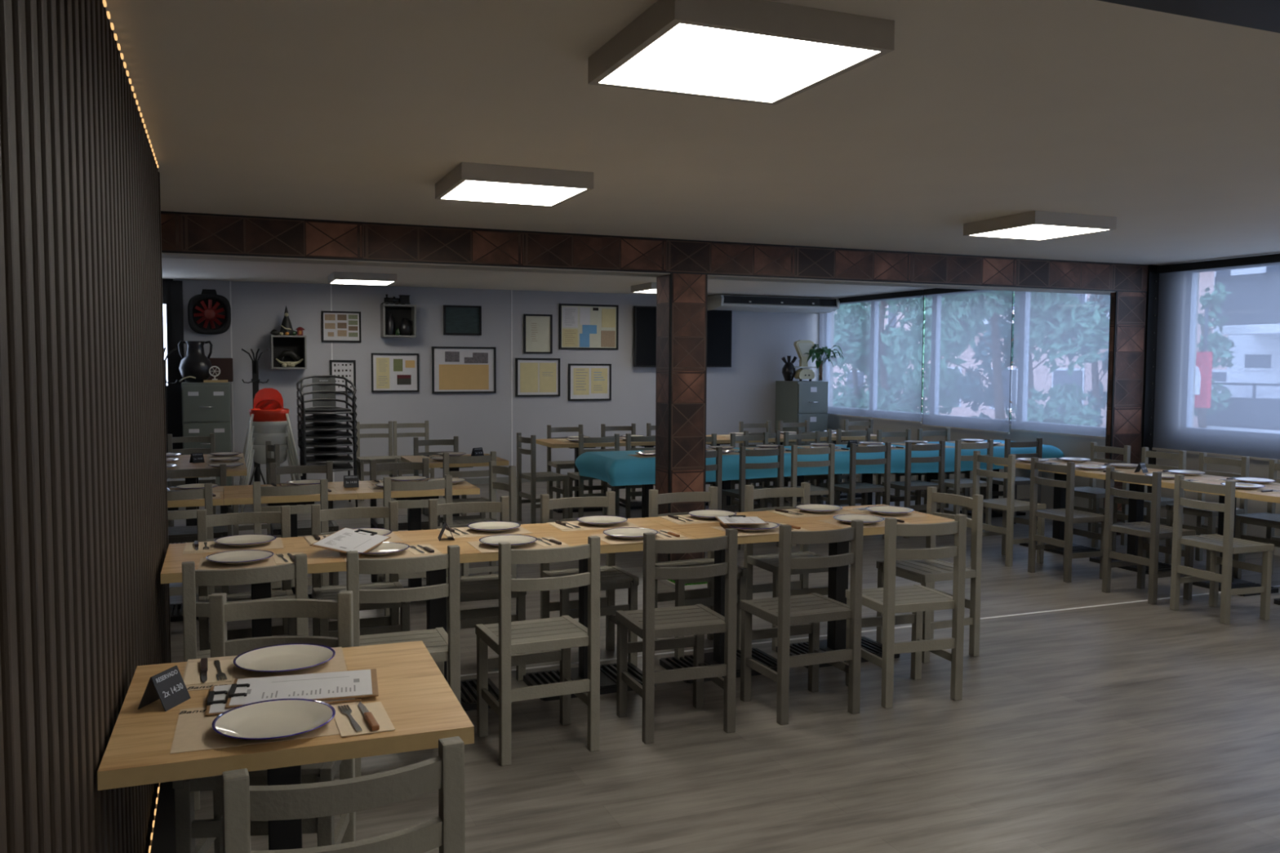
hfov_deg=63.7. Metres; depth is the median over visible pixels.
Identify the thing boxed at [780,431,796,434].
dinner plate
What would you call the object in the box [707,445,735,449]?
dinner plate
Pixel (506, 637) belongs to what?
wooden chair
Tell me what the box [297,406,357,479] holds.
armchair
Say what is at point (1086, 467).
dinner plate
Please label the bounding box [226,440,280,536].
wooden chair
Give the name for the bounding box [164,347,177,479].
coat stand
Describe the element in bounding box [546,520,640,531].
placemat
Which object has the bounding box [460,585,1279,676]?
trim
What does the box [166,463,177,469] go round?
dinner plate
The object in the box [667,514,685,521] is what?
table knife
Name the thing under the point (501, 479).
baseboard
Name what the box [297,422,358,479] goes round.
armchair
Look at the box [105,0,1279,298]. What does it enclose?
ceiling
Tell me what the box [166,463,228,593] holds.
wooden chair
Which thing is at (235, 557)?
dinner plate
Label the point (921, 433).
wooden chair
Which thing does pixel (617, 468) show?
tablecloth
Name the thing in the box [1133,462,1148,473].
sign
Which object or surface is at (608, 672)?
dining table
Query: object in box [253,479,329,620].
wooden chair
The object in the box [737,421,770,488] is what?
wooden chair
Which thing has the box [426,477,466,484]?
dinner plate
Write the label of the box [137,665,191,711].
sign
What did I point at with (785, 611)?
wooden chair
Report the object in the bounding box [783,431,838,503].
wooden chair
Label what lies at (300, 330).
lantern
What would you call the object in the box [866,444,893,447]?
dinner plate
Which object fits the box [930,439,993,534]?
wooden chair
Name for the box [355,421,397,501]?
wooden chair
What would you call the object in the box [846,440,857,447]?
sign
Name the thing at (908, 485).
wooden chair
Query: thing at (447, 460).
wooden chair
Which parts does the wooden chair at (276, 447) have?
leg, leg, leg, rail, rail, leg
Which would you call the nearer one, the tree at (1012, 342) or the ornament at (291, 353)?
the ornament at (291, 353)
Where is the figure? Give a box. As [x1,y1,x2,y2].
[280,305,293,335]
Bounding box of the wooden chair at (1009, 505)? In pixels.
[970,450,1046,566]
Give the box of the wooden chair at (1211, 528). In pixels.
[1164,452,1249,571]
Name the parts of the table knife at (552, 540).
handle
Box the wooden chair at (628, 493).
[619,433,655,518]
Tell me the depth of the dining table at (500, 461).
8.86 m
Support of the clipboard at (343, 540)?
on the dinner plate at (384, 548)
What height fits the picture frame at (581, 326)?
0.610 m
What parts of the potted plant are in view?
stem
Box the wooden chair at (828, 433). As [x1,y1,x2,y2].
[788,428,831,504]
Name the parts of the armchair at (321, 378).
leg, backrest, arm rail, seat, rail, leg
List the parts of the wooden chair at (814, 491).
leg, leg, seat frame, seat, leg, rail, rail, leg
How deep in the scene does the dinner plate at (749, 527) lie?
5.28 m
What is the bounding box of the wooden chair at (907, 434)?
[875,428,926,506]
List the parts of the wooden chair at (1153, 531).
leg, rail, rail, leg, seat, seat frame, leg, leg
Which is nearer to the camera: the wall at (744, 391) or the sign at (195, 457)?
the sign at (195, 457)
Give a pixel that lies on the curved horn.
(181, 380)
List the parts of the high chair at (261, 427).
leg, seat, backrest, leg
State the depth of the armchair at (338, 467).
11.27 m
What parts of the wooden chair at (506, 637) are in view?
leg, leg, seat frame, seat, rail, rail, leg, leg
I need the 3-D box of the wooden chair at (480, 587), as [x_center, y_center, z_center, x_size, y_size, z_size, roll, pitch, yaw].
[-0.838,0.826,5.272,0.422,0.890,0.419,-1,4,-21]
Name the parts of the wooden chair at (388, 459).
leg, leg, rail, rail, seat, seat frame, leg, leg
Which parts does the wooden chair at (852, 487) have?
leg, seat, seat frame, leg, rail, rail, leg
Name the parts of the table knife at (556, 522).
handle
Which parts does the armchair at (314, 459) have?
leg, arm rail, seat, rail, leg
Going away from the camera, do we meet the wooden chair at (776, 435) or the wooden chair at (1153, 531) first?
the wooden chair at (1153, 531)
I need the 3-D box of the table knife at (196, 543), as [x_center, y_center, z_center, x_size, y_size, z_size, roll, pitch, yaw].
[-2.011,0.540,4.678,0.018,0.012,0.215,-1,4,-24]
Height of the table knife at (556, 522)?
0.012 m
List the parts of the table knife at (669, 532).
handle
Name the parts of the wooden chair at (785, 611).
leg, leg, seat frame, seat, leg, rail, rail, leg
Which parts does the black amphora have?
handle, handle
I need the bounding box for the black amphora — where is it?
[177,340,213,382]
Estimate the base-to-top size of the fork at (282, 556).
0.003 m
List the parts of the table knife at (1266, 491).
handle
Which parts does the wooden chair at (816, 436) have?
leg, rail, seat frame, leg, seat, leg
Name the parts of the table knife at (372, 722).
blade, handle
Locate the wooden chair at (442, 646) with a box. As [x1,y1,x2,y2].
[346,544,460,777]
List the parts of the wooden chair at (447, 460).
leg, leg, rail, seat, rail, leg, leg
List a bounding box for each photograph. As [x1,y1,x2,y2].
[396,378,411,384]
[444,351,459,361]
[464,352,488,363]
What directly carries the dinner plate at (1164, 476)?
on the placemat at (1162, 480)
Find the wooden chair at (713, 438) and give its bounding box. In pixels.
[705,433,732,505]
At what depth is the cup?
12.78 m
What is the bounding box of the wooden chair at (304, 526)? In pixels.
[269,461,338,590]
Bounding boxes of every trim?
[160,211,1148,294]
[229,280,235,485]
[330,284,334,481]
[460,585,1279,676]
[511,289,512,465]
[1097,0,1279,33]
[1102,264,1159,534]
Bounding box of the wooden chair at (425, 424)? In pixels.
[392,420,434,478]
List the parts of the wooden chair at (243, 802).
leg, rail, rail, leg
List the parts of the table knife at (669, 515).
handle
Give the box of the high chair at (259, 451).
[239,444,302,512]
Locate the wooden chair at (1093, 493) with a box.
[1073,442,1130,547]
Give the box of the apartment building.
[921,302,1014,412]
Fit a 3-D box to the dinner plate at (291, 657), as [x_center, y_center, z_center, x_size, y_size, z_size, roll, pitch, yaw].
[-0.988,0.653,2.872,0.269,0.026,0.269,-1,4,-19]
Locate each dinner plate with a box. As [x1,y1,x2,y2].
[166,453,181,457]
[166,457,179,462]
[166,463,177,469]
[174,483,219,489]
[205,550,274,564]
[207,462,244,468]
[208,452,241,457]
[208,457,242,462]
[212,698,335,740]
[213,533,276,546]
[233,643,335,673]
[286,479,328,485]
[353,528,391,535]
[358,542,409,555]
[375,482,382,488]
[391,475,427,481]
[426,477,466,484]
[430,456,443,461]
[435,452,466,456]
[466,520,520,532]
[479,534,537,547]
[565,435,590,439]
[566,438,578,442]
[576,515,627,526]
[602,527,657,539]
[621,435,644,437]
[635,451,655,456]
[687,509,736,519]
[706,448,733,453]
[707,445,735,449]
[726,521,778,531]
[728,432,750,435]
[753,448,777,449]
[755,444,777,448]
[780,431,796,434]
[795,503,842,513]
[808,443,835,446]
[809,446,837,448]
[832,514,884,524]
[858,441,884,444]
[865,506,914,515]
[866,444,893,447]
[902,440,928,444]
[915,443,937,444]
[960,439,985,442]
[974,441,1001,445]
[1016,457,1048,462]
[1058,457,1091,462]
[1075,464,1108,470]
[1107,462,1137,468]
[1144,473,1175,479]
[1166,469,1205,475]
[1220,482,1265,489]
[1233,477,1275,484]
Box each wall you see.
[0,0,171,852]
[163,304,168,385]
[173,279,819,485]
[827,415,1279,555]
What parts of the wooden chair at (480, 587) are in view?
leg, leg, rail, rail, seat, seat frame, leg, leg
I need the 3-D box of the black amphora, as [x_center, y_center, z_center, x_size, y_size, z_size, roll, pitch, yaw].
[-5.128,-0.752,11.904,0.368,0.478,0.360,-1,4,-22]
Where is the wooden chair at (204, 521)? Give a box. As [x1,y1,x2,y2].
[196,505,295,650]
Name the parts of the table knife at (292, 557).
handle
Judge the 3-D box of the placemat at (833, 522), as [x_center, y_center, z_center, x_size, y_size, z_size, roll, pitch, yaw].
[1.214,0.514,5.527,0.420,0.001,0.300,-1,4,-21]
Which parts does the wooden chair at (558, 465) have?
leg, leg, seat frame, seat, rail, leg, leg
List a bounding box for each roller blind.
[818,289,925,423]
[922,288,1013,434]
[1010,291,1110,439]
[1152,253,1279,462]
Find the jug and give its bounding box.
[398,318,412,335]
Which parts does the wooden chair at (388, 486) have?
leg, leg, rail, rail, leg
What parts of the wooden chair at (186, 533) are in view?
rail, seat, seat frame, leg, leg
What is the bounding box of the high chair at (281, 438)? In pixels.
[243,431,297,484]
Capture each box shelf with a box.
[270,335,306,368]
[380,304,416,337]
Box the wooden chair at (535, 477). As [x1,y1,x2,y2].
[516,432,568,524]
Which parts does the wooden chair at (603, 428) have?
leg, rail, leg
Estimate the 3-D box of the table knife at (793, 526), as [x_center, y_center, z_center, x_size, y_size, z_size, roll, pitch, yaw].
[0.762,0.513,5.357,0.018,0.012,0.215,-2,4,-29]
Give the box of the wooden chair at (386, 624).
[311,500,410,637]
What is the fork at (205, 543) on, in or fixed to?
on the paper napkin at (189, 547)
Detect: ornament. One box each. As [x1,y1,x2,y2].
[208,365,220,380]
[270,329,279,335]
[277,350,300,367]
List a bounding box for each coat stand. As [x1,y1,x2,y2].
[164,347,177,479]
[241,348,268,484]
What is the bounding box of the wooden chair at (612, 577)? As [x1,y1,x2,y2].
[540,490,639,666]
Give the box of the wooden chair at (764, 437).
[730,432,785,511]
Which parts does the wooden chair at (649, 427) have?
leg, rail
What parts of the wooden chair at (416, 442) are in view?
leg, rail, rail, leg, leg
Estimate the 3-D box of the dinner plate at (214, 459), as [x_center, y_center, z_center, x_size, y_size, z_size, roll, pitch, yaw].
[-3.488,0.280,8.678,0.269,0.026,0.269,-1,4,-21]
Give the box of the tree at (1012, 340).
[922,293,1014,385]
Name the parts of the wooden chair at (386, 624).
leg, leg, rail, rail, seat, seat frame, leg, leg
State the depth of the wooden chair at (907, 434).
11.14 m
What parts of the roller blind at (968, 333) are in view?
chain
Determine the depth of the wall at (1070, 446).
10.88 m
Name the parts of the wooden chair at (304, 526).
leg, rail, seat, seat frame, leg, leg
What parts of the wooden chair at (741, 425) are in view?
leg, rail, leg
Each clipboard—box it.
[204,684,361,715]
[310,527,391,555]
[715,515,768,524]
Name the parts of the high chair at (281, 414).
leg, leg, backrest, seat, leg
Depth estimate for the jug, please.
12.84 m
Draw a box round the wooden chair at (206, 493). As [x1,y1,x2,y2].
[167,483,214,631]
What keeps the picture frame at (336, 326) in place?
attached to the wall at (744, 391)
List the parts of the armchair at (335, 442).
leg, arm rail, seat, rail, leg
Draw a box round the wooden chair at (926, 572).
[876,486,983,662]
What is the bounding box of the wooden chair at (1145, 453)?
[1111,447,1186,558]
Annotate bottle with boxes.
[386,313,394,335]
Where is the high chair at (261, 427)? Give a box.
[239,400,301,485]
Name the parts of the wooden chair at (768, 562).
leg, leg, rail, rail, seat, seat frame, leg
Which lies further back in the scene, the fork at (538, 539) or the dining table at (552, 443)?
the dining table at (552, 443)
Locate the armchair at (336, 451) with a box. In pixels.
[297,414,357,479]
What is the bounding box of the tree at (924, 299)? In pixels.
[921,298,924,413]
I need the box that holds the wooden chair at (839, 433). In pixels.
[818,427,870,506]
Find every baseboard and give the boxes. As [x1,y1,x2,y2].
[150,781,176,852]
[464,474,593,484]
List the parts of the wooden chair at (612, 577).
leg, rail, leg, rail, seat, seat frame, leg, leg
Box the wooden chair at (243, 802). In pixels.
[222,736,465,852]
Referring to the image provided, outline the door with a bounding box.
[162,278,184,454]
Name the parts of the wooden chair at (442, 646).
leg, seat, rail, rail, seat frame, leg, leg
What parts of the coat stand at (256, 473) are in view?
arm, arm, arm, arm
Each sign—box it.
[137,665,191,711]
[189,453,204,462]
[343,475,359,488]
[437,521,454,541]
[471,447,484,456]
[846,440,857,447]
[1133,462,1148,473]
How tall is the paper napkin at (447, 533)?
0.002 m
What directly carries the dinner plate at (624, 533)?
on the placemat at (607, 539)
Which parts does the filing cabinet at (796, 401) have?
drawer, drawer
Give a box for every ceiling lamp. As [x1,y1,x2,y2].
[327,271,396,285]
[435,162,593,207]
[587,0,894,105]
[631,282,656,293]
[963,210,1116,240]
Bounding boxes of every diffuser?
[331,280,393,285]
[440,180,585,205]
[599,23,879,102]
[637,288,656,293]
[969,224,1109,239]
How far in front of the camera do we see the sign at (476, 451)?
9.25 m
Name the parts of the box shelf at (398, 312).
panel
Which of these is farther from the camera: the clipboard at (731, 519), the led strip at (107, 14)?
the clipboard at (731, 519)
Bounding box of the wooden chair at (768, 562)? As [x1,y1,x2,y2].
[743,482,828,651]
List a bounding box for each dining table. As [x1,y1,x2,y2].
[97,640,474,849]
[160,536,346,637]
[167,485,223,622]
[168,453,244,545]
[174,462,247,542]
[223,481,357,599]
[351,477,479,602]
[391,528,498,711]
[400,453,509,516]
[518,517,697,701]
[535,438,626,513]
[619,439,655,509]
[641,484,653,517]
[643,511,836,683]
[705,434,762,505]
[721,480,730,505]
[753,436,825,501]
[776,504,954,668]
[796,475,804,502]
[823,434,884,498]
[861,473,872,505]
[925,472,937,504]
[960,468,1025,517]
[994,457,1107,555]
[1062,467,1213,573]
[1143,475,1279,596]
[1241,489,1279,604]
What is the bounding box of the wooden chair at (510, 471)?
[442,461,516,578]
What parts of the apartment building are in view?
pane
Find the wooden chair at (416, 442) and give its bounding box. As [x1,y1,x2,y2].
[413,435,466,529]
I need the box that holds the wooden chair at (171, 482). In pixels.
[167,433,216,526]
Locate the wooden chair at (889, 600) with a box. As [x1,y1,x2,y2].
[844,514,966,708]
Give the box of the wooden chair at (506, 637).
[475,535,599,765]
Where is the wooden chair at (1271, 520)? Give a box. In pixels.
[1233,458,1279,578]
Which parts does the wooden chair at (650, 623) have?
leg, leg, seat frame, seat, rail, rail, leg, leg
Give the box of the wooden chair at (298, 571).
[182,553,308,810]
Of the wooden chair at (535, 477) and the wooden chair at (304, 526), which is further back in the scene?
the wooden chair at (535, 477)
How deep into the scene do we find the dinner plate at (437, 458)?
8.84 m
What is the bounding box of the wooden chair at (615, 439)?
[567,433,619,518]
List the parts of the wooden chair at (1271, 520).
leg, seat frame, seat, leg, rail, rail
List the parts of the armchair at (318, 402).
leg, backrest, arm rail, seat, rail, leg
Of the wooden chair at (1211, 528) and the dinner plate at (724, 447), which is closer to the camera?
the wooden chair at (1211, 528)
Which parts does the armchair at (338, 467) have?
leg, backrest, arm rail, seat, rail, leg, leg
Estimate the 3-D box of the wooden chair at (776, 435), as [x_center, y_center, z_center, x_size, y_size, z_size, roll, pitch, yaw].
[1.229,0.476,11.082,0.422,0.890,0.419,-1,4,-22]
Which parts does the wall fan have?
blade, blade, blade, blade, blade, blade, blade, blade, blade, blade, blade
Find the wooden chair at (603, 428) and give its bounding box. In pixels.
[600,423,635,499]
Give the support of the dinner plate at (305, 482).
on the placemat at (330, 485)
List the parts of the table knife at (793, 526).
handle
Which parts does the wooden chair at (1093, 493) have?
seat, seat frame, leg, leg, rail, rail, leg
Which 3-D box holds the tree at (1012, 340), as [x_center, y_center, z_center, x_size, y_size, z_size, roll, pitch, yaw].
[6.301,-1.526,18.138,3.873,6.480,2.453,0,4,-12]
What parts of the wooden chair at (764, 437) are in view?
leg, leg, rail, seat frame, leg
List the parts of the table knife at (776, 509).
handle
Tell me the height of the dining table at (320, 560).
0.750 m
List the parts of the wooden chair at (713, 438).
rail, leg, seat frame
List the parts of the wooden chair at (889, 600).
leg, leg, seat frame, seat, leg, rail, rail, leg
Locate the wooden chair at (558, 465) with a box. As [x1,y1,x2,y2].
[546,424,592,498]
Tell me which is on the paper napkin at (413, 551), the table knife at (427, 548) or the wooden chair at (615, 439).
the table knife at (427, 548)
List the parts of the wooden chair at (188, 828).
leg, leg, seat frame, seat, rail, rail, leg, leg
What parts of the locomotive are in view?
frame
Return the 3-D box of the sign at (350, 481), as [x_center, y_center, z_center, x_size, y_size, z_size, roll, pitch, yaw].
[-1.953,0.370,6.972,0.096,0.078,0.073,-1,4,-20]
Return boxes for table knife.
[194,540,199,551]
[200,657,208,683]
[287,552,294,561]
[313,534,320,540]
[357,702,379,730]
[417,544,434,552]
[445,526,459,535]
[541,537,561,544]
[555,520,573,528]
[659,529,679,537]
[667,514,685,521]
[774,508,798,515]
[777,523,800,528]
[883,517,904,523]
[1260,489,1279,492]
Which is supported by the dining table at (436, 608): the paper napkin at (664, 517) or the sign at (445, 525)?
the sign at (445, 525)
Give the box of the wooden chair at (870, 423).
[843,418,884,482]
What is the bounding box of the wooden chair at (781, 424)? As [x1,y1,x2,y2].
[778,420,809,482]
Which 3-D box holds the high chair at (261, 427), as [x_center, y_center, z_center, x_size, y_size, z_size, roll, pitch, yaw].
[-3.984,0.181,11.098,0.626,0.928,0.566,-1,4,-22]
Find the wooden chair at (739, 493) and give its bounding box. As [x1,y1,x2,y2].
[721,444,784,550]
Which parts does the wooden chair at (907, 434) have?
leg, rail, leg, leg, seat frame, leg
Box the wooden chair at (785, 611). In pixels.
[739,520,863,724]
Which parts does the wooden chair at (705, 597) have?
leg, rail, leg, rail, seat, seat frame, leg, leg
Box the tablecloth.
[574,440,1063,485]
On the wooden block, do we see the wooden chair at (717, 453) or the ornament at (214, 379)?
the ornament at (214, 379)
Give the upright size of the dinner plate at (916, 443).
0.026 m
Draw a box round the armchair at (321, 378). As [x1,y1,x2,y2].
[296,374,356,448]
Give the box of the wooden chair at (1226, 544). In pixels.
[1169,474,1274,624]
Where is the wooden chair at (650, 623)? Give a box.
[615,528,737,743]
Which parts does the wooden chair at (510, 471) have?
leg, seat frame, seat, leg, rail, rail, leg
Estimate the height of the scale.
0.585 m
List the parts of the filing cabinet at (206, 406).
drawer, drawer, drawer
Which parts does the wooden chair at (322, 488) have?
leg, rail, rail, leg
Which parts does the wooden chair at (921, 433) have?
leg, rail, leg, seat frame, leg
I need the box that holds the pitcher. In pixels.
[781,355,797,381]
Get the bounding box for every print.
[246,675,359,698]
[324,532,369,548]
[724,517,754,522]
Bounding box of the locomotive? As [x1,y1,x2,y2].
[380,294,410,304]
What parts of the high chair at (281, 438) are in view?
leg, seat, leg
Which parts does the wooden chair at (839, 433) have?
leg, leg, leg, rail, rail, leg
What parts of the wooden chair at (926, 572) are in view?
leg, seat, seat frame, leg, leg, rail, rail, leg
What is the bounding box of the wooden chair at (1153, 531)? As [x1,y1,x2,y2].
[1102,466,1195,604]
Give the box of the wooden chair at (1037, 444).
[979,437,1042,528]
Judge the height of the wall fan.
0.525 m
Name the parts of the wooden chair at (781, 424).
leg, rail, leg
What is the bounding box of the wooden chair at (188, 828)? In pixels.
[172,591,355,852]
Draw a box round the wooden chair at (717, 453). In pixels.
[706,447,722,510]
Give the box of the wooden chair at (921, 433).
[915,427,970,507]
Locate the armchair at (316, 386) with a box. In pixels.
[296,382,356,461]
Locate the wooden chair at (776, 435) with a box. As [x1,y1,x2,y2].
[734,430,780,488]
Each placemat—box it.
[166,460,182,465]
[166,466,180,470]
[169,700,361,753]
[171,455,184,459]
[174,486,223,492]
[182,537,284,554]
[182,646,346,691]
[195,492,221,499]
[198,551,303,569]
[204,463,247,469]
[205,457,244,463]
[206,453,243,458]
[266,482,333,487]
[303,531,403,546]
[312,488,337,494]
[337,543,443,561]
[368,486,398,492]
[422,480,473,486]
[428,459,443,462]
[437,526,532,537]
[467,536,569,552]
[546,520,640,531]
[563,440,578,443]
[590,529,690,544]
[628,454,655,457]
[657,514,720,524]
[712,522,812,536]
[722,452,739,454]
[765,508,856,518]
[817,516,912,528]
[842,508,928,518]
[1015,460,1066,464]
[1048,460,1097,463]
[1075,467,1131,473]
[1111,466,1155,470]
[1148,471,1217,478]
[1161,478,1206,482]
[1208,480,1279,486]
[1235,488,1279,493]
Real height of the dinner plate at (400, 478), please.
0.026 m
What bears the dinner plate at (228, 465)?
on the placemat at (242, 467)
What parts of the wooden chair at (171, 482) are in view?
leg, leg, seat, rail, seat frame, rail, leg, leg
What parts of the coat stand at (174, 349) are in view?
arm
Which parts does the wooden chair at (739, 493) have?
leg, seat frame, leg, seat, leg, rail, rail, leg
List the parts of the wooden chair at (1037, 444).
leg, seat frame, leg, seat, leg, rail, rail, leg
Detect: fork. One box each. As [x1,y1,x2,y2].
[203,542,208,550]
[213,660,226,680]
[275,554,288,562]
[337,704,362,732]
[408,545,424,553]
[453,528,469,534]
[537,537,551,545]
[564,522,581,528]
[657,531,671,537]
[675,515,692,521]
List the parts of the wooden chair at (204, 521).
leg, leg, rail, rail, seat frame, seat, leg, leg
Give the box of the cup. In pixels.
[395,328,399,335]
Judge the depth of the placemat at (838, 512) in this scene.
5.83 m
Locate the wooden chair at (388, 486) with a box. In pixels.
[377,474,452,615]
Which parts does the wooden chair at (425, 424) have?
leg, seat frame, leg, rail, rail, leg, leg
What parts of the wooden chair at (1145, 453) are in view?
leg, seat, seat frame, leg, leg, rail, rail, leg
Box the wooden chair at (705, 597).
[648,486,747,659]
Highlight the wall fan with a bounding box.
[187,288,231,334]
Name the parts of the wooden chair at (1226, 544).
leg, rail, rail, leg, seat, seat frame, leg, leg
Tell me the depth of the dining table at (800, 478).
10.07 m
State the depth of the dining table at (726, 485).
9.77 m
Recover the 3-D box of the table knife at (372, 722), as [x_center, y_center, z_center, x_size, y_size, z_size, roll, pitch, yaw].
[-0.651,0.685,2.460,0.018,0.012,0.215,-1,4,-25]
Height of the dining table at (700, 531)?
0.750 m
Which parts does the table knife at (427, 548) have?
handle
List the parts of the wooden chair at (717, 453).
rail, rail, leg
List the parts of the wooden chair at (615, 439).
leg, leg, seat frame, rail, rail, leg, leg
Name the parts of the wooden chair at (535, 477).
leg, rail, rail, leg, seat, seat frame, leg, leg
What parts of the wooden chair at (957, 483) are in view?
leg, seat frame, seat, leg, rail, rail, leg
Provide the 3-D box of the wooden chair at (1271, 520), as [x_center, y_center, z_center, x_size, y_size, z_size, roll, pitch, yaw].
[4.750,0.708,7.652,0.419,0.890,0.422,-1,4,-22]
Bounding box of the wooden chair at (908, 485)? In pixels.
[881,440,945,538]
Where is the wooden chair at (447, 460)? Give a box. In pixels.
[437,451,496,526]
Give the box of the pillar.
[655,273,707,562]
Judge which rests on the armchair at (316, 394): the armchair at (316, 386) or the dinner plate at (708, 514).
the armchair at (316, 386)
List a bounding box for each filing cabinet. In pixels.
[181,382,231,485]
[774,380,827,445]
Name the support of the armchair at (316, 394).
on the armchair at (318, 402)
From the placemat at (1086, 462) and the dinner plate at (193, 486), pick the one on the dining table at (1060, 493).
the placemat at (1086, 462)
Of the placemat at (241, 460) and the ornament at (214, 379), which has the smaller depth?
the placemat at (241, 460)
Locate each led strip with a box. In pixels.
[99,0,158,169]
[144,782,159,852]
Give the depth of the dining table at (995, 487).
10.96 m
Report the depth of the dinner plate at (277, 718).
2.41 m
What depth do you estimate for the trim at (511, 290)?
13.59 m
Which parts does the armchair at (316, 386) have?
leg, backrest, arm rail, seat, rail, leg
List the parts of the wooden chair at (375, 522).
leg, rail, seat, seat frame, leg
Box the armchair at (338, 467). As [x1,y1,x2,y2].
[297,430,358,506]
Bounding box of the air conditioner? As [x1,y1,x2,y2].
[706,294,839,314]
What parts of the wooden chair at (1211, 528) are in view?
leg, leg, seat, seat frame, leg, rail, rail, leg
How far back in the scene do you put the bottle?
12.79 m
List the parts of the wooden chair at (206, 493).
rail, rail, leg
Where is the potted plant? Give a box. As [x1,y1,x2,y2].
[798,343,844,380]
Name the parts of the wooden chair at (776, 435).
leg, rail, rail, leg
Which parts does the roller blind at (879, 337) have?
chain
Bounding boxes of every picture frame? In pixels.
[321,311,361,342]
[329,360,355,393]
[370,353,418,392]
[431,346,496,393]
[443,305,481,335]
[515,358,559,396]
[523,314,552,353]
[559,303,618,350]
[568,363,611,400]
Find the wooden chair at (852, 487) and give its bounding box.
[834,442,891,542]
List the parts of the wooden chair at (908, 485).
leg, leg, seat frame, seat, leg, rail, rail, leg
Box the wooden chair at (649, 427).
[646,422,655,485]
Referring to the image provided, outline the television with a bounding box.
[633,306,732,367]
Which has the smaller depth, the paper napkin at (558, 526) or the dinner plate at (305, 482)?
the paper napkin at (558, 526)
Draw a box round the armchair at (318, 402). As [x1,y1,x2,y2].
[297,398,357,477]
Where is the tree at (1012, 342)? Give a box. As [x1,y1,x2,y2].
[1009,291,1014,420]
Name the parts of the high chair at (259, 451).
leg, seat, leg, leg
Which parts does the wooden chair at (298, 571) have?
leg, seat, rail, rail, leg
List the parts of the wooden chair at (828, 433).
leg, rail, leg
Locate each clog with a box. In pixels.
[275,358,292,367]
[285,358,303,367]
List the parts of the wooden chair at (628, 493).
leg, rail, rail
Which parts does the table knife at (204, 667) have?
blade, handle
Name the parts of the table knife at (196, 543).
handle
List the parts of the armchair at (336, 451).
leg, arm rail, seat, rail, leg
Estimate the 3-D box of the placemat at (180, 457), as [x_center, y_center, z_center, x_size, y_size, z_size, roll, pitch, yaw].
[-4.134,0.272,8.967,0.300,0.001,0.420,-1,4,-21]
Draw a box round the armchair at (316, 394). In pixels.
[297,391,356,464]
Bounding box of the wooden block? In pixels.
[203,380,227,382]
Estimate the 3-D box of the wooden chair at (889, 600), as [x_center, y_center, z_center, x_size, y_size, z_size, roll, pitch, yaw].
[1.286,0.854,4.998,0.422,0.890,0.419,-1,4,-18]
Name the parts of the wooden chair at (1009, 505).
leg, rail, rail, leg, leg, seat, seat frame, leg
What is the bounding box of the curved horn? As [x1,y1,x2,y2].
[179,376,195,382]
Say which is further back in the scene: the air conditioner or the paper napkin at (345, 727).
the air conditioner
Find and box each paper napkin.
[183,542,214,551]
[183,659,234,685]
[212,493,219,497]
[267,484,286,486]
[272,553,302,564]
[305,535,327,543]
[333,701,395,737]
[369,480,382,484]
[406,545,441,555]
[440,528,471,536]
[534,537,568,546]
[549,522,583,529]
[655,530,686,538]
[661,515,697,523]
[771,510,807,516]
[775,523,806,530]
[798,445,809,448]
[850,506,868,511]
[880,519,910,524]
[1094,471,1127,473]
[1213,478,1236,481]
[1253,490,1279,493]
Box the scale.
[793,340,817,381]
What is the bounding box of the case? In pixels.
[206,357,233,382]
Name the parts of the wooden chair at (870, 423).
leg, rail, leg, leg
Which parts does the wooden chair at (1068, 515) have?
leg, rail, rail, leg, leg, seat frame, seat, leg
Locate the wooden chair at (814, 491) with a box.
[771,444,835,546]
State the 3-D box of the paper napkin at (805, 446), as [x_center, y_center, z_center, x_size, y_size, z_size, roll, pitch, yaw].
[1.671,0.206,10.392,0.120,0.002,0.210,-1,4,-22]
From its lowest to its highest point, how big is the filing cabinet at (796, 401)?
1.345 m
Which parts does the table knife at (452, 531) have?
handle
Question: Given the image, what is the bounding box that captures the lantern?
[295,326,304,335]
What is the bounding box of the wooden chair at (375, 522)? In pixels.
[369,457,438,582]
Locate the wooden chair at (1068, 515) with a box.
[1027,457,1104,582]
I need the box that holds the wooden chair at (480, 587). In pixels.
[428,495,526,682]
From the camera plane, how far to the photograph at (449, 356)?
13.27 m
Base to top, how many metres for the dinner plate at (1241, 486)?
0.026 m
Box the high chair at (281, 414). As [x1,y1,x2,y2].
[240,388,302,478]
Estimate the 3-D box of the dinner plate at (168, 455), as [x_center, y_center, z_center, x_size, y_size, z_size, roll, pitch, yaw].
[-4.152,0.255,9.013,0.269,0.026,0.269,-1,4,-21]
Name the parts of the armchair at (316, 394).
leg, backrest, arm rail, seat, rail, leg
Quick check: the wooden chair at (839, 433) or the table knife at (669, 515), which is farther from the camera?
the wooden chair at (839, 433)

